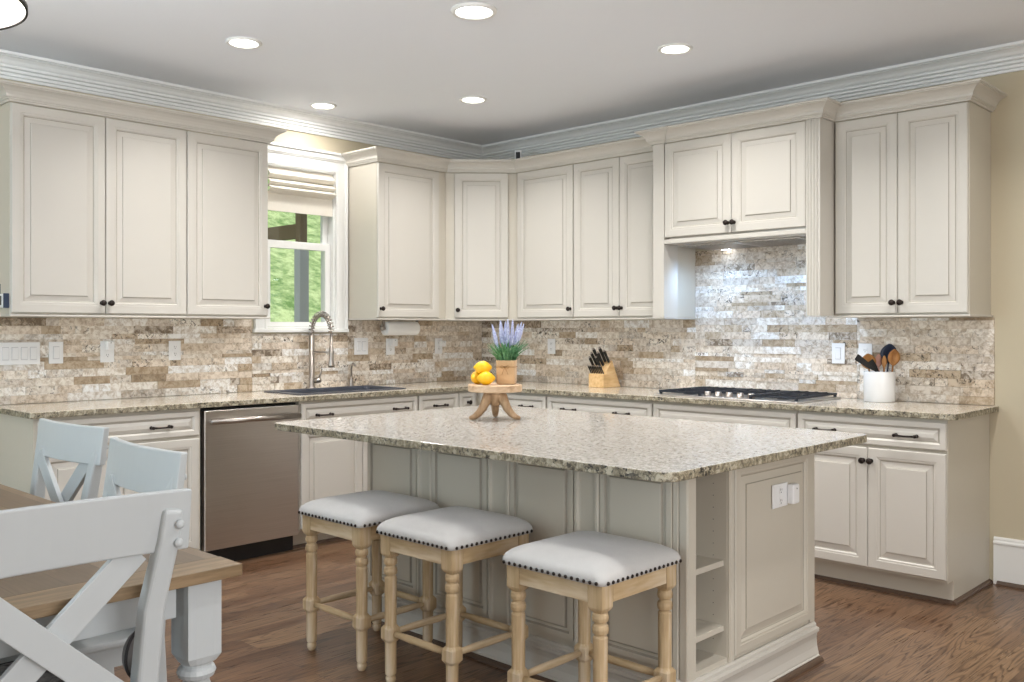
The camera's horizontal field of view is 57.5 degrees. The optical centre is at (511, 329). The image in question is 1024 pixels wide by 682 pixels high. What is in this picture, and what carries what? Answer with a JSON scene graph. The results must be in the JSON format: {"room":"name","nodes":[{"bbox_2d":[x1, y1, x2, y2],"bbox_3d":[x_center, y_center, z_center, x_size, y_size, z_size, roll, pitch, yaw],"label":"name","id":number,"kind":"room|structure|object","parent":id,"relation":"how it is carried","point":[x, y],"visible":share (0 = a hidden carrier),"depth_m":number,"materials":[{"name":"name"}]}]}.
{"room":"kitchen","nodes":[
{"label":"kitchen","id":0,"kind":"room"},
{"bbox_2d":[0,78,480,404],"bbox_3d":[-2.967,-0.061,4.664,0.150,2.741,8.050,0,0,44],"label":"wall","id":1,"kind":"structure","parent":0,"point":[295,138],"depth_m":6.21,"materials":[{"name":"paint"}]},
{"bbox_2d":[0,102,187,318],"bbox_3d":[-2.257,-0.591,5.019,0.381,1.058,0.926,0,0,44],"label":"upper cabinet","id":2,"kind":"object","parent":1,"relation":"attached to","point":[93,208],"visible":1,"depth_m":4.86,"materials":[{"name":"paint"}]},
{"bbox_2d":[0,284,8,307],"bbox_3d":[-2.530,-0.165,4.629,0.126,0.121,0.026,0,0,44],"label":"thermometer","id":3,"kind":"object","parent":2,"relation":"attached to","point":[4,298],"visible":1,"depth_m":4.59,"materials":[{"name":"white plastic"}]},
{"bbox_2d":[0,79,286,143],"bbox_3d":[-2.061,-1.160,5.197,0.420,0.081,1.599,0,0,44],"label":"crown molding","id":4,"kind":"structure","parent":2,"relation":"on","point":[12,91],"depth_m":4.98,"materials":[{"name":"paint"}]},
{"bbox_2d":[160,131,269,318],"bbox_3d":[-1.755,-0.591,5.545,0.381,1.058,0.526,0,0,44],"label":"upper cabinet","id":5,"kind":"object","parent":1,"relation":"attached to","point":[227,178],"visible":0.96,"depth_m":5.42,"materials":[{"name":"paint"}]},
{"bbox_2d":[0,318,481,404],"bbox_3d":[-1.479,0.167,6.103,0.013,0.455,3.585,0,0,44],"label":"backsplash","id":6,"kind":"structure","parent":1,"relation":"attached to","point":[132,338],"depth_m":5.69,"materials":[{"name":"stone"}]},
{"bbox_2d":[0,342,39,364],"bbox_3d":[-2.593,0.128,4.918,0.011,0.118,0.192,0,0,44],"label":"light switch","id":7,"kind":"object","parent":6,"relation":"attached to","point":[11,353],"visible":1,"depth_m":4.91,"materials":[{"name":"white plastic"}]},
{"bbox_2d":[49,342,62,363],"bbox_3d":[-2.466,0.128,5.051,0.012,0.118,0.074,0,0,44],"label":"light switch","id":8,"kind":"object","parent":6,"relation":"attached to","point":[55,348],"visible":1,"depth_m":5.05,"materials":[{"name":"white plastic"}]},
{"bbox_2d":[100,341,113,361],"bbox_3d":[-2.276,0.127,5.251,0.009,0.120,0.078,0,0,44],"label":"wall outlet","id":9,"kind":"object","parent":6,"relation":"attached to","point":[105,355],"visible":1,"depth_m":5.24,"materials":[{"name":"white plastic"}]},
{"bbox_2d":[105,341,114,349],"bbox_3d":[-2.257,0.091,5.239,0.036,0.050,0.045,0,0,44],"label":"plug","id":10,"kind":"object","parent":9,"relation":"attached to","point":[109,345],"visible":1,"depth_m":5.22,"materials":[{"name":"white plastic"}]},
{"bbox_2d":[169,341,180,359],"bbox_3d":[-2.001,0.127,5.540,0.009,0.115,0.074,0,0,44],"label":"wall outlet","id":11,"kind":"object","parent":6,"relation":"attached to","point":[174,346],"visible":1,"depth_m":5.54,"materials":[{"name":"white plastic"}]},
{"bbox_2d":[354,338,367,354],"bbox_3d":[-1.054,0.120,6.529,0.012,0.118,0.118,0,0,44],"label":"light switch","id":12,"kind":"object","parent":6,"relation":"attached to","point":[360,344],"visible":1,"depth_m":6.53,"materials":[{"name":"white plastic"}]},
{"bbox_2d":[386,338,394,354],"bbox_3d":[-0.875,0.126,6.718,0.009,0.118,0.078,0,0,44],"label":"wall outlet","id":13,"kind":"object","parent":6,"relation":"attached to","point":[390,350],"visible":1,"depth_m":6.71,"materials":[{"name":"white plastic"}]},
{"bbox_2d":[390,339,397,345],"bbox_3d":[-0.850,0.096,6.708,0.041,0.056,0.050,0,0,44],"label":"plug","id":14,"kind":"object","parent":13,"relation":"attached to","point":[393,342],"visible":1,"depth_m":6.69,"materials":[{"name":"white plastic"}]},
{"bbox_2d":[435,338,441,353],"bbox_3d":[-0.554,0.128,7.054,0.009,0.118,0.074,0,0,44],"label":"wall outlet","id":15,"kind":"object","parent":6,"relation":"attached to","point":[438,350],"visible":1,"depth_m":7.04,"materials":[{"name":"white plastic"}]},
{"bbox_2d":[439,341,445,346],"bbox_3d":[-0.525,0.110,7.052,0.036,0.045,0.050,0,0,44],"label":"plug","id":16,"kind":"object","parent":15,"relation":"attached to","point":[441,343],"visible":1,"depth_m":7.04,"materials":[{"name":"white plastic"}]},
{"bbox_2d":[252,142,348,332],"bbox_3d":[-1.438,-0.590,6.233,0.191,1.223,0.734,0,0,44],"label":"window","id":17,"kind":"structure","parent":1,"relation":"in","point":[333,245],"depth_m":6.38,"materials":[{"name":"white paint"}]},
{"bbox_2d":[268,163,335,216],"bbox_3d":[-1.392,-0.918,6.191,0.058,0.300,0.507,0,0,44],"label":"roman shade","id":18,"kind":"object","parent":17,"relation":"attached to","point":[292,191],"visible":0.91,"depth_m":6.19,"materials":[{"name":"fabric"}]},
{"bbox_2d":[348,162,447,320],"bbox_3d":[-0.790,-0.591,6.556,0.381,1.058,0.624,0,0,44],"label":"upper cabinet","id":19,"kind":"object","parent":1,"relation":"attached to","point":[396,213],"visible":1,"depth_m":6.39,"materials":[{"name":"paint"}]},
{"bbox_2d":[380,320,419,334],"bbox_3d":[-0.790,-0.009,6.580,0.098,0.105,0.343,0,0,44],"label":"paper towel roll","id":20,"kind":"object","parent":19,"relation":"attached to","point":[387,327],"visible":1,"depth_m":6.53,"materials":[{"name":"white paper"}]},
{"bbox_2d":[341,78,1007,172],"bbox_3d":[0.764,-1.160,5.770,4.062,0.081,0.932,0,0,28],"label":"crown molding","id":21,"kind":"structure","parent":19,"relation":"attached to","point":[979,92],"depth_m":5.34,"materials":[{"name":"paint"}]},
{"bbox_2d":[0,0,1023,144],"bbox_3d":[-0.292,-1.481,2.144,7.600,0.100,8.100,0,0,44],"label":"ceiling","id":22,"kind":"structure","parent":0,"point":[540,66],"depth_m":4.71,"materials":[{"name":"paint"}]},
{"bbox_2d":[0,0,27,29],"bbox_3d":[-1.739,-1.184,2.613,0.682,0.494,0.682,0,0,44],"label":"pendant lamp","id":23,"kind":"object","parent":22,"relation":"hanging from","point":[13,13],"visible":1,"depth_m":2.81,"materials":[{"name":"white"}]},
{"bbox_2d":[226,37,261,48],"bbox_3d":[-1.336,-1.425,4.653,0.176,0.012,0.176,0,0,44],"label":"recessed light","id":24,"kind":"object","parent":22,"relation":"in","point":[236,42],"visible":1,"depth_m":4.65,"materials":[{"name":"white paint"}]},
{"bbox_2d":[309,102,336,109],"bbox_3d":[-1.207,-1.425,5.961,0.172,0.012,0.172,0,0,44],"label":"recessed light","id":25,"kind":"object","parent":22,"relation":"in","point":[316,105],"visible":1,"depth_m":5.96,"materials":[{"name":"white paint"}]},
{"bbox_2d":[459,96,486,103],"bbox_3d":[-0.242,-1.425,5.805,0.172,0.012,0.172,0,0,44],"label":"recessed light","id":26,"kind":"object","parent":22,"relation":"in","point":[465,99],"visible":1,"depth_m":5.80,"materials":[{"name":"white paint"}]},
{"bbox_2d":[451,2,496,20],"bbox_3d":[-0.170,-1.423,4.186,0.208,0.016,0.208,0,0,44],"label":"recessed light","id":27,"kind":"object","parent":22,"relation":"in","point":[473,11],"visible":1,"depth_m":4.18,"materials":[{"name":"white paint"}]},
{"bbox_2d":[658,43,692,54],"bbox_3d":[0.830,-1.425,4.752,0.176,0.012,0.176,0,0,44],"label":"recessed light","id":28,"kind":"object","parent":22,"relation":"in","point":[671,48],"visible":1,"depth_m":4.75,"materials":[{"name":"white paint"}]},
{"bbox_2d":[114,539,1023,681],"bbox_3d":[-0.292,1.340,2.144,7.600,0.060,8.100,0,0,44],"label":"floor","id":29,"kind":"structure","parent":0,"point":[864,634],"depth_m":3.99,"materials":[{"name":"brown wood"}]},
{"bbox_2d":[30,418,108,502],"bbox_3d":[-1.762,0.826,3.227,0.524,0.969,0.520,0,0,41],"label":"dining chair","id":30,"kind":"object","parent":29,"relation":"on","point":[85,445],"visible":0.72,"depth_m":3.34,"materials":[{"name":"paint"}]},
{"bbox_2d":[0,437,187,681],"bbox_3d":[-1.260,0.826,2.606,0.520,0.969,0.524,0,0,-43],"label":"dining chair","id":31,"kind":"object","parent":29,"relation":"on","point":[131,466],"visible":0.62,"depth_m":2.62,"materials":[{"name":"paint"}]},
{"bbox_2d":[0,488,191,681],"bbox_3d":[-1.059,0.826,1.973,0.529,0.969,0.552,0,0,44],"label":"dining chair","id":32,"kind":"object","parent":29,"relation":"on","point":[119,530],"visible":1,"depth_m":1.88,"materials":[{"name":"paint"}]},
{"bbox_2d":[122,631,134,676],"bbox_3d":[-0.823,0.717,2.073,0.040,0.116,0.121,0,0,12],"label":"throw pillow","id":33,"kind":"object","parent":32,"relation":"on","point":[127,652],"visible":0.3,"depth_m":2.02,"materials":[{"name":"grey fabric"}]},
{"bbox_2d":[0,408,199,549],"bbox_3d":[-2.172,0.868,4.932,0.623,0.883,0.853,0,0,44],"label":"base cabinet","id":34,"kind":"object","parent":29,"relation":"on","point":[174,430],"visible":0.2,"depth_m":4.75,"materials":[{"name":"paint"}]},
{"bbox_2d":[0,380,998,420],"bbox_3d":[-0.105,0.410,4.808,3.786,0.030,3.584,0,0,44],"label":"countertop","id":35,"kind":"structure","parent":34,"relation":"on","point":[907,409],"depth_m":5.07,"materials":[{"name":"stone"}]},
{"bbox_2d":[307,311,333,387],"bbox_3d":[-1.243,0.138,6.118,0.271,0.514,0.082,0,0,44],"label":"kitchen faucet","id":36,"kind":"object","parent":35,"relation":"on","point":[312,380],"visible":0.98,"depth_m":6.16,"materials":[{"name":"silver metal"}]},
{"bbox_2d":[264,385,405,394],"bbox_3d":[-1.132,0.467,6.031,0.417,0.159,0.832,0,0,44],"label":"sink","id":37,"kind":"object","parent":35,"relation":"in","point":[307,391],"visible":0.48,"depth_m":6.09,"materials":[{"name":"silver metal"}]},
{"bbox_2d":[349,363,355,385],"bbox_3d":[-1.094,0.313,6.402,0.070,0.165,0.039,0,0,44],"label":"soap dispenser","id":38,"kind":"object","parent":35,"relation":"on","point":[351,383],"visible":0.84,"depth_m":6.40,"materials":[{"name":"silver metal"}]},
{"bbox_2d":[589,360,619,387],"bbox_3d":[0.634,0.305,6.386,0.174,0.181,0.136,0,0,-42],"label":"knife block","id":39,"kind":"object","parent":35,"relation":"on","point":[609,378],"visible":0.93,"depth_m":6.33,"materials":[{"name":"brown wood"}]},
{"bbox_2d":[590,352,597,364],"bbox_3d":[0.559,0.203,6.378,0.070,0.095,0.012,0,0,-42],"label":"kitchen knife","id":40,"kind":"object","parent":39,"relation":"in","point":[591,353],"visible":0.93,"depth_m":6.37,"materials":[{"name":"black plastic"}]},
{"bbox_2d":[595,356,601,366],"bbox_3d":[0.585,0.227,6.319,0.070,0.094,0.013,0,0,-42],"label":"kitchen knife","id":41,"kind":"object","parent":39,"relation":"in","point":[596,357],"visible":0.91,"depth_m":6.31,"materials":[{"name":"black plastic"}]},
{"bbox_2d":[596,351,603,365],"bbox_3d":[0.599,0.200,6.332,0.075,0.102,0.013,0,0,-42],"label":"kitchen knife","id":42,"kind":"object","parent":39,"relation":"in","point":[597,352],"visible":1,"depth_m":6.33,"materials":[{"name":"black plastic"}]},
{"bbox_2d":[598,347,605,361],"bbox_3d":[0.614,0.173,6.346,0.078,0.106,0.013,0,0,-42],"label":"kitchen knife","id":43,"kind":"object","parent":39,"relation":"in","point":[599,348],"visible":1,"depth_m":6.34,"materials":[{"name":"black plastic"}]},
{"bbox_2d":[603,350,609,362],"bbox_3d":[0.639,0.183,6.322,0.066,0.090,0.011,0,0,-42],"label":"kitchen knife","id":44,"kind":"object","parent":39,"relation":"on","point":[604,351],"visible":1,"depth_m":6.32,"materials":[{"name":"black plastic"}]},
{"bbox_2d":[654,386,840,403],"bbox_3d":[1.359,0.377,5.428,0.914,0.037,0.530,0,0,44],"label":"gas cooktop","id":45,"kind":"object","parent":35,"relation":"in","point":[707,392],"visible":1,"depth_m":5.30,"materials":[{"name":"metal"}]},
{"bbox_2d":[863,371,895,401],"bbox_3d":[2.012,0.313,5.112,0.164,0.164,0.164,0,0,44],"label":"utensil crock","id":46,"kind":"object","parent":35,"relation":"on","point":[880,386],"visible":0.98,"depth_m":5.04,"materials":[{"name":"white ceramic"}]},
{"bbox_2d":[855,354,877,371],"bbox_3d":[1.963,0.214,5.077,0.202,0.155,0.012,0,0,0],"label":"spatula","id":47,"kind":"object","parent":46,"relation":"in","point":[860,359],"visible":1,"depth_m":5.07,"materials":[{"name":"black plastic"}]},
{"bbox_2d":[861,354,875,371],"bbox_3d":[1.958,0.256,5.135,0.085,0.243,0.029,0,0,7],"label":"wooden spoon","id":48,"kind":"object","parent":46,"relation":"in","point":[867,357],"visible":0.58,"depth_m":5.13,"materials":[{"name":"brown wood"}]},
{"bbox_2d":[869,359,878,371],"bbox_3d":[2.007,0.241,5.101,0.121,0.155,0.012,0,0,-1],"label":"spatula","id":49,"kind":"object","parent":46,"relation":"in","point":[871,362],"visible":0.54,"depth_m":5.10,"materials":[{"name":"black plastic"}]},
{"bbox_2d":[875,354,881,371],"bbox_3d":[2.023,0.257,5.151,0.043,0.240,0.018,0,0,12],"label":"spoon","id":50,"kind":"object","parent":46,"relation":"in","point":[878,358],"visible":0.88,"depth_m":5.15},
{"bbox_2d":[881,355,886,371],"bbox_3d":[2.043,0.261,5.125,0.029,0.232,0.013,0,0,-12],"label":"slotted spoon","id":51,"kind":"object","parent":46,"relation":"in","point":[884,360],"visible":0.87,"depth_m":5.12,"materials":[{"name":"brown wood"}]},
{"bbox_2d":[880,344,895,371],"bbox_3d":[2.079,0.229,5.157,0.098,0.297,0.036,0,0,-10],"label":"ladle","id":52,"kind":"object","parent":46,"relation":"in","point":[888,348],"visible":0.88,"depth_m":5.15,"materials":[{"name":"blue plastic"}]},
{"bbox_2d":[888,349,899,371],"bbox_3d":[2.092,0.243,5.115,0.067,0.269,0.025,0,0,11],"label":"wooden spoon","id":53,"kind":"object","parent":46,"relation":"in","point":[894,356],"visible":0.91,"depth_m":5.11,"materials":[{"name":"brown wood"}]},
{"bbox_2d":[0,484,241,681],"bbox_3d":[-1.735,0.929,2.606,2.175,0.760,0.919,0,0,44],"label":"dining table","id":54,"kind":"object","parent":29,"relation":"on","point":[193,602],"visible":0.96,"depth_m":2.13,"materials":[{"name":"brown wood"}]},
{"bbox_2d":[200,402,301,560],"bbox_3d":[-1.647,0.873,5.454,0.628,0.870,0.608,0,0,44],"label":"dishwasher","id":55,"kind":"object","parent":29,"relation":"on","point":[249,467],"visible":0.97,"depth_m":5.25,"materials":[{"name":"silver metal"}]},
{"bbox_2d":[290,394,416,548],"bbox_3d":[-1.131,0.868,6.022,0.623,0.883,0.908,0,0,44],"label":"base cabinet","id":56,"kind":"object","parent":29,"relation":"on","point":[327,466],"visible":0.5,"depth_m":5.68,"materials":[{"name":"paint"}]},
{"bbox_2d":[298,490,439,670],"bbox_3d":[-0.582,0.996,3.821,0.435,0.627,0.435,0,0,44],"label":"bar stool","id":57,"kind":"object","parent":29,"relation":"on","point":[356,517],"visible":0.76,"depth_m":3.75,"materials":[{"name":"brown wood"}]},
{"bbox_2d":[299,490,439,527],"bbox_3d":[-0.582,0.719,3.821,0.426,0.074,0.426,0,0,44],"label":"seat cushion","id":58,"kind":"object","parent":57,"relation":"on","point":[364,509],"depth_m":3.70,"materials":[{"name":"grey fabric"}]},
{"bbox_2d":[416,391,458,409],"bbox_3d":[-0.688,0.868,6.486,0.623,0.883,0.362,0,0,44],"label":"base cabinet","id":59,"kind":"object","parent":29,"relation":"on","point":[425,401],"visible":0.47,"depth_m":6.29,"materials":[{"name":"paint"}]},
{"bbox_2d":[376,506,532,681],"bbox_3d":[-0.212,0.996,3.455,0.435,0.627,0.435,0,0,44],"label":"bar stool","id":60,"kind":"object","parent":29,"relation":"on","point":[452,537],"visible":0.86,"depth_m":3.34,"materials":[{"name":"brown wood"}]},
{"bbox_2d":[377,506,532,550],"bbox_3d":[-0.212,0.719,3.455,0.426,0.074,0.426,0,0,44],"label":"seat cushion","id":61,"kind":"object","parent":60,"relation":"on","point":[453,528],"depth_m":3.34,"materials":[{"name":"grey fabric"}]},
{"bbox_2d":[457,391,547,407],"bbox_3d":[-0.065,0.868,6.697,1.232,0.883,0.797,0,0,44],"label":"base cabinet","id":62,"kind":"object","parent":29,"relation":"on","point":[466,398],"visible":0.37,"depth_m":6.30,"materials":[{"name":"paint"}]},
{"bbox_2d":[502,531,681,681],"bbox_3d":[0.257,0.996,3.013,0.435,0.627,0.435,0,0,44],"label":"bar stool","id":63,"kind":"object","parent":29,"relation":"on","point":[596,569],"visible":1,"depth_m":2.95,"materials":[{"name":"brown wood"}]},
{"bbox_2d":[502,531,680,586],"bbox_3d":[0.257,0.719,3.013,0.426,0.074,0.426,0,0,44],"label":"seat cushion","id":64,"kind":"object","parent":63,"relation":"on","point":[578,558],"depth_m":2.90,"materials":[{"name":"grey fabric"}]},
{"bbox_2d":[367,442,823,681],"bbox_3d":[0.270,0.877,3.949,1.758,0.864,0.943,0,0,44],"label":"base cabinet","id":65,"kind":"object","parent":29,"relation":"on","point":[743,598],"visible":0.57,"depth_m":3.42,"materials":[{"name":"paint"}]},
{"bbox_2d":[275,405,866,481],"bbox_3d":[0.174,0.430,3.918,2.113,0.030,1.400,0,0,44],"label":"countertop","id":66,"kind":"structure","parent":65,"relation":"on","point":[656,449],"depth_m":3.54,"materials":[{"name":"stone"}]},
{"bbox_2d":[468,383,521,419],"bbox_3d":[-0.078,0.333,4.290,0.249,0.159,0.249,0,0,0],"label":"cake stand","id":67,"kind":"object","parent":66,"relation":"on","point":[494,394],"visible":0.92,"depth_m":4.25,"materials":[{"name":"brown wood"}]},
{"bbox_2d":[471,371,479,383],"bbox_3d":[-0.158,0.223,4.302,0.067,0.062,0.067,0,0,-22],"label":"lemon","id":68,"kind":"object","parent":67,"relation":"on","point":[475,374],"visible":0.49,"depth_m":4.28,"materials":[{"name":"yellow food"}]},
{"bbox_2d":[473,361,491,373],"bbox_3d":[-0.134,0.176,4.274,0.067,0.062,0.067,0,0,-42],"label":"lemon","id":69,"kind":"object","parent":68,"relation":"on","point":[482,366],"visible":0.96,"depth_m":4.25,"materials":[{"name":"yellow food"}]},
{"bbox_2d":[477,371,494,384],"bbox_3d":[-0.118,0.223,4.238,0.067,0.062,0.067,0,0,42],"label":"lemon","id":70,"kind":"object","parent":67,"relation":"on","point":[485,378],"visible":1,"depth_m":4.22,"materials":[{"name":"yellow food"}]},
{"bbox_2d":[487,319,528,384],"bbox_3d":[-0.017,0.104,4.308,0.196,0.298,0.213,0,0,8],"label":"plant","id":71,"kind":"object","parent":67,"relation":"on","point":[506,362],"visible":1,"depth_m":4.27,"materials":[{"name":"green plant"}]},
{"bbox_2d":[696,555,723,574],"bbox_3d":[0.565,0.816,3.280,0.286,0.020,0.202,0,0,44],"label":"shelf","id":72,"kind":"object","parent":65,"relation":"attached to","point":[704,563],"depth_m":3.24,"materials":[{"name":"paint"}]},
{"bbox_2d":[696,619,723,642],"bbox_3d":[0.565,1.043,3.280,0.286,0.020,0.202,0,0,44],"label":"shelf","id":73,"kind":"object","parent":65,"relation":"attached to","point":[705,628],"depth_m":3.24,"materials":[{"name":"paint"}]},
{"bbox_2d":[772,482,787,508],"bbox_3d":[1.000,0.620,3.479,0.009,0.088,0.115,0,0,44],"label":"wall outlet","id":74,"kind":"object","parent":65,"relation":"attached to","point":[779,491],"visible":1,"depth_m":3.47,"materials":[{"name":"white plastic"}]},
{"bbox_2d":[779,497,782,504],"bbox_3d":[1.002,0.640,3.477,0.002,0.028,0.026,0,0,44],"label":"socket","id":75,"kind":"object","parent":74,"relation":"attached to","point":[780,498],"depth_m":3.47,"materials":[{"name":"white plastic"}]},
{"bbox_2d":[787,483,798,503],"bbox_3d":[1.060,0.620,3.518,0.031,0.075,0.050,0,0,44],"label":"plug","id":76,"kind":"object","parent":74,"relation":"attached to","point":[793,488],"visible":1,"depth_m":3.50,"materials":[{"name":"white plastic"}]},
{"bbox_2d":[547,394,653,416],"bbox_3d":[0.730,0.868,6.029,0.834,0.883,0.663,0,0,44],"label":"base cabinet","id":77,"kind":"object","parent":29,"relation":"on","point":[561,402],"visible":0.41,"depth_m":5.79,"materials":[{"name":"paint"}]},
{"bbox_2d":[653,401,797,427],"bbox_3d":[1.364,0.868,5.424,0.911,0.883,0.663,0,0,44],"label":"base cabinet","id":78,"kind":"object","parent":29,"relation":"on","point":[701,412],"visible":0.03,"depth_m":5.18,"materials":[{"name":"paint"}]},
{"bbox_2d":[798,411,992,605],"bbox_3d":[1.975,0.868,4.840,0.772,0.883,0.663,0,0,44],"label":"base cabinet","id":79,"kind":"object","parent":29,"relation":"on","point":[904,510],"visible":0.92,"depth_m":4.59,"materials":[{"name":"paint"}]},
{"bbox_2d":[488,70,1023,580],"bbox_3d":[2.491,-0.061,4.913,7.400,2.741,0.150,0,0,44],"label":"wall","id":80,"kind":"structure","parent":0,"point":[1006,426],"depth_m":4.77,"materials":[{"name":"paint"}]},
{"bbox_2d":[438,173,522,320],"bbox_3d":[-0.224,-0.591,6.925,0.688,1.058,0.688,0,0,44],"label":"upper cabinet","id":81,"kind":"object","parent":80,"relation":"attached to","point":[480,208],"visible":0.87,"depth_m":6.68,"materials":[{"name":"paint"}]},
{"bbox_2d":[515,150,521,158],"bbox_3d":[0.046,-1.257,6.862,0.056,0.112,0.056,0,0,6],"label":"security camera","id":82,"kind":"object","parent":81,"relation":"on","point":[518,153],"visible":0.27,"depth_m":6.84,"materials":[{"name":"white plastic"}]},
{"bbox_2d":[0,40,1023,159],"bbox_3d":[-0.292,-1.369,2.143,7.199,0.122,7.699,0,0,44],"label":"trim","id":83,"kind":"structure","parent":80,"relation":"attached to","point":[1008,57],"depth_m":5.59,"materials":[{"name":"paint"}]},
{"bbox_2d":[515,164,575,320],"bbox_3d":[0.325,-0.591,6.613,0.537,1.058,0.381,0,0,44],"label":"upper cabinet","id":84,"kind":"object","parent":80,"relation":"attached to","point":[545,197],"visible":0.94,"depth_m":6.49,"materials":[{"name":"paint"}]},
{"bbox_2d":[572,152,695,319],"bbox_3d":[0.789,-0.591,6.169,0.746,1.058,0.381,0,0,44],"label":"upper cabinet","id":85,"kind":"object","parent":80,"relation":"attached to","point":[613,197],"visible":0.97,"depth_m":6.05,"materials":[{"name":"paint"}]},
{"bbox_2d":[481,244,994,405],"bbox_3d":[1.121,-0.054,6.108,3.767,0.896,0.013,0,0,44],"label":"backsplash","id":86,"kind":"structure","parent":80,"relation":"attached to","point":[735,330],"depth_m":5.71,"materials":[{"name":"stone"}]},
{"bbox_2d":[548,339,554,353],"bbox_3d":[0.290,0.127,6.886,0.075,0.112,0.009,0,0,44],"label":"wall outlet","id":87,"kind":"object","parent":86,"relation":"attached to","point":[551,342],"visible":1,"depth_m":6.88,"materials":[{"name":"white plastic"}]},
{"bbox_2d":[832,343,844,363],"bbox_3d":[1.876,0.140,5.369,0.078,0.118,0.012,0,0,44],"label":"light switch","id":88,"kind":"object","parent":86,"relation":"attached to","point":[838,349],"visible":1,"depth_m":5.36,"materials":[{"name":"white plastic"}]},
{"bbox_2d":[859,343,871,363],"bbox_3d":[1.992,0.140,5.261,0.078,0.118,0.009,0,0,44],"label":"wall outlet","id":89,"kind":"object","parent":86,"relation":"attached to","point":[864,348],"visible":0.66,"depth_m":5.26,"materials":[{"name":"white plastic"}]},
{"bbox_2d":[653,117,834,317],"bbox_3d":[1.404,-0.596,5.476,1.068,1.053,0.530,0,0,44],"label":"upper cabinet","id":90,"kind":"object","parent":80,"relation":"attached to","point":[779,176],"visible":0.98,"depth_m":5.23,"materials":[{"name":"paint"}]},
{"bbox_2d":[669,227,805,249],"bbox_3d":[1.422,-0.525,5.494,0.880,0.062,0.453,0,0,44],"label":"range hood","id":91,"kind":"object","parent":90,"relation":"attached to","point":[796,239],"visible":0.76,"depth_m":5.40,"materials":[{"name":"metal"}]},
{"bbox_2d":[833,101,992,317],"bbox_3d":[2.098,-0.591,4.918,0.700,1.058,0.381,0,0,44],"label":"upper cabinet","id":92,"kind":"object","parent":80,"relation":"attached to","point":[913,187],"visible":1,"depth_m":4.77,"materials":[{"name":"paint"}]},
{"bbox_2d":[993,536,1023,584],"bbox_3d":[3.721,1.189,3.618,3.434,0.242,0.022,0,0,44],"label":"baseboard","id":93,"kind":"structure","parent":80,"relation":"attached to","point":[1008,554],"depth_m":4.75,"materials":[{"name":"white paint"}]},
{"bbox_2d":[996,581,1023,589],"bbox_3d":[3.717,1.300,3.601,3.415,0.020,0.020,0,0,44],"label":"trim","id":94,"kind":"structure","parent":80,"relation":"attached to","point":[999,583],"depth_m":4.73,"materials":[{"name":"brown wood"}]},
{"label":"outside","id":95,"kind":"structure","parent":0,"visible":0},
{"bbox_2d":[267,179,320,326],"bbox_3d":[-3.520,-1.540,14.978,14.000,6.460,22.400,0,0,44],"label":"trees","id":96,"kind":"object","parent":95,"point":[281,260],"depth_m":14.11,"materials":[{"name":"green plant"}]},
{"bbox_2d":[294,213,308,321],"bbox_3d":[-1.714,0.010,7.604,0.140,3.200,0.140,0,0,44],"label":"porch post","id":97,"kind":"object","parent":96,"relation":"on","point":[301,257],"visible":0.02,"depth_m":7.57,"materials":[{"name":"paint"}]},
{"bbox_2d":[268,224,294,240],"bbox_3d":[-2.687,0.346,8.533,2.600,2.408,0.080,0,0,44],"label":"beam","id":98,"kind":"structure","parent":97,"relation":"attached to","point":[286,232],"depth_m":7.74,"materials":[{"name":"brown wood"}]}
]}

